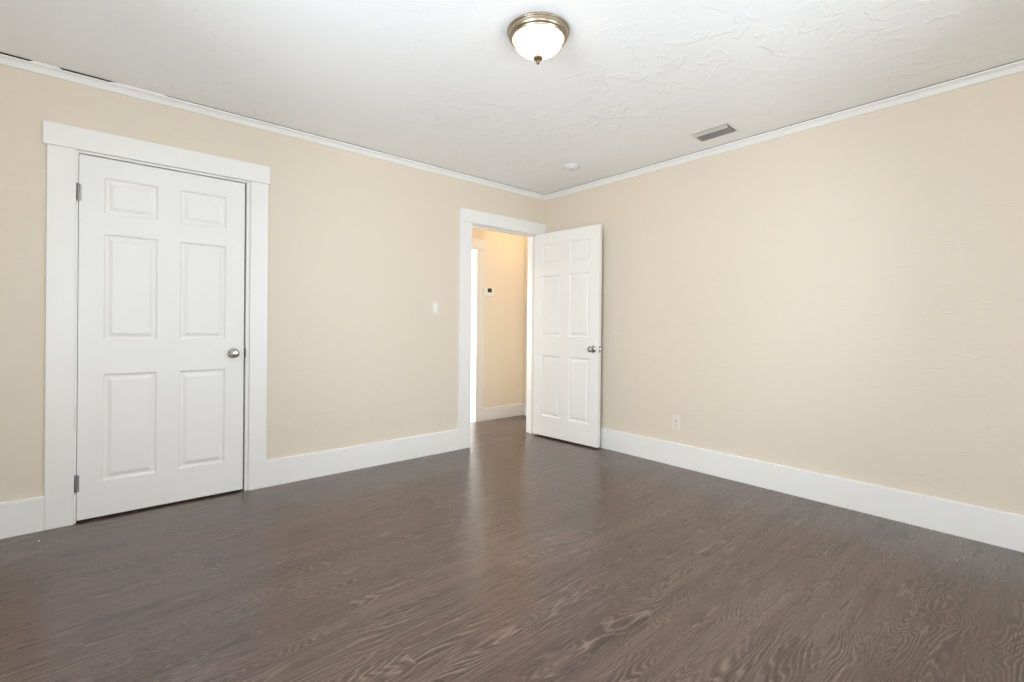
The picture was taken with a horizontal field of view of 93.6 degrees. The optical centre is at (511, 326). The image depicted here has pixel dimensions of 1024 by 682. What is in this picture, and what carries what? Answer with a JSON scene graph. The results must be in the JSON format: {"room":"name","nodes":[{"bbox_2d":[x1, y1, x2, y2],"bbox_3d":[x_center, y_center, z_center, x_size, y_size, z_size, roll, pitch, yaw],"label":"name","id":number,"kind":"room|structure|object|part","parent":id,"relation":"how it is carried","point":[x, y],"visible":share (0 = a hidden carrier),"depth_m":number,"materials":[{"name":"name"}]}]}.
{"room":"empty bedroom","nodes":[
{"label":"empty bedroom","id":0,"kind":"room"},
{"bbox_2d":[0,64,544,502],"bbox_3d":[-1.175,-0.142,3.785,5.180,2.467,0.130,0,0,-41],"label":"wall","id":1,"kind":"structure","parent":0,"point":[361,247],"depth_m":3.46,"materials":[{"name":"beige paint"}]},
{"bbox_2d":[0,496,43,538],"bbox_3d":[-2.742,0.989,2.339,0.669,0.181,0.018,0,0,-41],"label":"baseboard","id":2,"kind":"structure","parent":1,"relation":"attached to","point":[22,516],"depth_m":2.50,"materials":[{"name":"white paint"}]},
{"bbox_2d":[43,120,270,529],"bbox_3d":[-2.114,-0.001,2.955,1.105,2.171,0.156,0,0,-41],"label":"door frame","id":3,"kind":"structure","parent":1,"relation":"attached to","point":[65,143],"depth_m":2.64,"materials":[{"name":"white paint"}]},
{"bbox_2d":[74,154,244,520],"bbox_3d":[-2.099,0.061,2.924,0.825,2.021,0.169,0,0,-41],"label":"door","id":4,"kind":"structure","parent":1,"relation":"in","point":[161,264],"depth_m":2.88,"materials":[{"name":"white paint"}]},
{"bbox_3d":[-1.794,0.172,3.110,0.055,0.055,0.048,0,0,-41],"label":"handle","id":5,"kind":"part","parent":4,"relation":"part of","materials":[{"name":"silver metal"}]},
{"bbox_2d":[0,52,544,199],"bbox_3d":[-1.306,-1.352,3.550,4.400,0.048,0.036,0,0,-41],"label":"crown molding","id":6,"kind":"structure","parent":1,"relation":"attached to","point":[5,59],"depth_m":3.08,"materials":[{"name":"white paint"}]},
{"bbox_2d":[266,429,458,486],"bbox_3d":[-1.078,1.002,3.782,1.575,0.181,0.018,0,0,-41],"label":"baseboard","id":7,"kind":"structure","parent":1,"relation":"attached to","point":[288,469],"depth_m":3.67,"materials":[{"name":"white paint"}]},
{"bbox_2d":[431,301,438,313],"bbox_3d":[-0.661,-0.164,4.136,0.070,0.115,0.012,0,0,-41],"label":"light switch","id":8,"kind":"object","parent":1,"relation":"attached to","point":[434,304],"visible":1,"depth_m":4.13,"materials":[{"name":"beige plastic"}]},
{"bbox_2d":[458,207,546,449],"bbox_3d":[-0.109,0.019,4.693,1.076,2.162,0.156,0,0,-41],"label":"door frame","id":9,"kind":"structure","parent":1,"relation":"attached to","point":[468,218],"depth_m":4.36,"materials":[{"name":"white paint"}]},
{"bbox_2d":[533,224,601,447],"bbox_3d":[0.517,0.079,4.629,0.171,2.019,0.814,0,0,-44],"label":"door","id":10,"kind":"structure","parent":1,"relation":"in","point":[568,263],"depth_m":4.58,"materials":[{"name":"white paint"}]},
{"bbox_2d":[472,227,523,407],"bbox_3d":[-1.042,-0.143,5.078,3.285,2.467,0.130,0,0,-41],"label":"wall","id":11,"kind":"structure","parent":0,"point":[504,252],"depth_m":5.80,"materials":[{"name":"paint"}]},
{"bbox_2d":[471,238,485,421],"bbox_3d":[-0.760,0.040,5.307,1.042,2.105,0.156,0,0,-41],"label":"door frame","id":12,"kind":"structure","parent":11,"relation":"attached to","point":[478,245],"depth_m":5.54,"materials":[{"name":"white paint"}]},
{"bbox_2d":[483,287,493,296],"bbox_3d":[-0.282,-0.408,5.629,0.152,0.104,0.030,0,0,-41],"label":"thermostat","id":13,"kind":"object","parent":11,"relation":"attached to","point":[487,291],"visible":1,"depth_m":5.62,"materials":[{"name":"white plastic"}]},
{"bbox_2d":[483,403,522,420],"bbox_3d":[-0.107,1.026,5.802,0.614,0.145,0.018,0,0,-41],"label":"baseboard","id":14,"kind":"structure","parent":11,"relation":"attached to","point":[498,412],"depth_m":5.78,"materials":[{"name":"white paint"}]},
{"bbox_2d":[0,415,1023,681],"bbox_3d":[-0.774,1.146,3.311,5.180,0.100,7.130,0,0,-41],"label":"floor","id":15,"kind":"structure","parent":0,"point":[516,554],"depth_m":2.05,"materials":[{"name":"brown wood"}]},
{"bbox_2d":[0,0,1023,194],"bbox_3d":[-0.750,-1.421,3.307,5.180,0.100,7.130,0,0,-41],"label":"ceiling","id":16,"kind":"structure","parent":0,"point":[439,83],"depth_m":2.48,"materials":[{"name":"white paint"}]},
{"bbox_2d":[507,12,569,64],"bbox_3d":[0.120,-1.282,2.205,0.286,0.159,0.286,0,0,-41],"label":"ceiling light","id":17,"kind":"object","parent":16,"relation":"attached to","point":[537,36],"visible":1,"depth_m":2.13,"materials":[{"name":"white glass"}]},
{"bbox_3d":[0.120,-1.285,2.205,0.224,0.079,0.224,0,0,-41],"label":"lamp shade","id":18,"kind":"part","parent":17,"relation":"part of","materials":[{"name":"white glass"}]},
{"bbox_2d":[563,163,579,170],"bbox_3d":[0.504,-1.346,4.074,0.148,0.029,0.148,0,0,-41],"label":"smoke detector","id":19,"kind":"object","parent":16,"relation":"attached to","point":[570,167],"visible":1,"depth_m":4.04,"materials":[{"name":"paint"}]},
{"bbox_2d":[689,122,738,141],"bbox_3d":[1.401,-1.342,3.336,0.184,0.017,0.274,0,0,-41],"label":"ceiling vent","id":20,"kind":"object","parent":16,"relation":"in","point":[725,128],"visible":1,"depth_m":3.31,"materials":[{"name":"metal"}]},
{"bbox_2d":[523,237,527,403],"bbox_3d":[0.441,-0.130,5.776,0.130,2.467,0.760,0,0,-41],"label":"wall","id":21,"kind":"structure","parent":0,"point":[525,238],"depth_m":5.99,"materials":[{"name":"paint"}]},
{"bbox_2d":[522,403,525,415],"bbox_3d":[0.375,1.030,5.729,0.018,0.145,0.760,0,0,-41],"label":"baseboard","id":22,"kind":"structure","parent":21,"relation":"attached to","point":[524,404],"depth_m":5.97,"materials":[{"name":"white paint"}]},
{"bbox_2d":[545,71,1023,514],"bbox_3d":[1.735,-0.115,3.489,0.130,2.467,4.130,0,0,-41],"label":"wall","id":23,"kind":"structure","parent":0,"point":[843,298],"depth_m":3.02,"materials":[{"name":"beige paint"}]},
{"bbox_2d":[672,415,680,430],"bbox_3d":[1.318,0.769,3.857,0.008,0.117,0.072,0,0,-41],"label":"power outlet","id":24,"kind":"object","parent":23,"relation":"attached to","point":[676,419],"visible":1,"depth_m":3.85,"materials":[{"name":"beige plastic"}]},
{"bbox_2d":[545,59,1023,199],"bbox_3d":[1.642,-1.325,3.482,0.035,0.048,4.000,0,0,-41],"label":"crown molding","id":25,"kind":"structure","parent":23,"relation":"attached to","point":[1017,66],"depth_m":3.07,"materials":[{"name":"white paint"}]},
{"bbox_2d":[600,427,1023,551],"bbox_3d":[1.633,1.027,3.484,0.018,0.181,3.978,0,0,-41],"label":"baseboard","id":26,"kind":"structure","parent":23,"relation":"attached to","point":[1000,528],"depth_m":2.99,"materials":[{"name":"white paint"}]}
]}

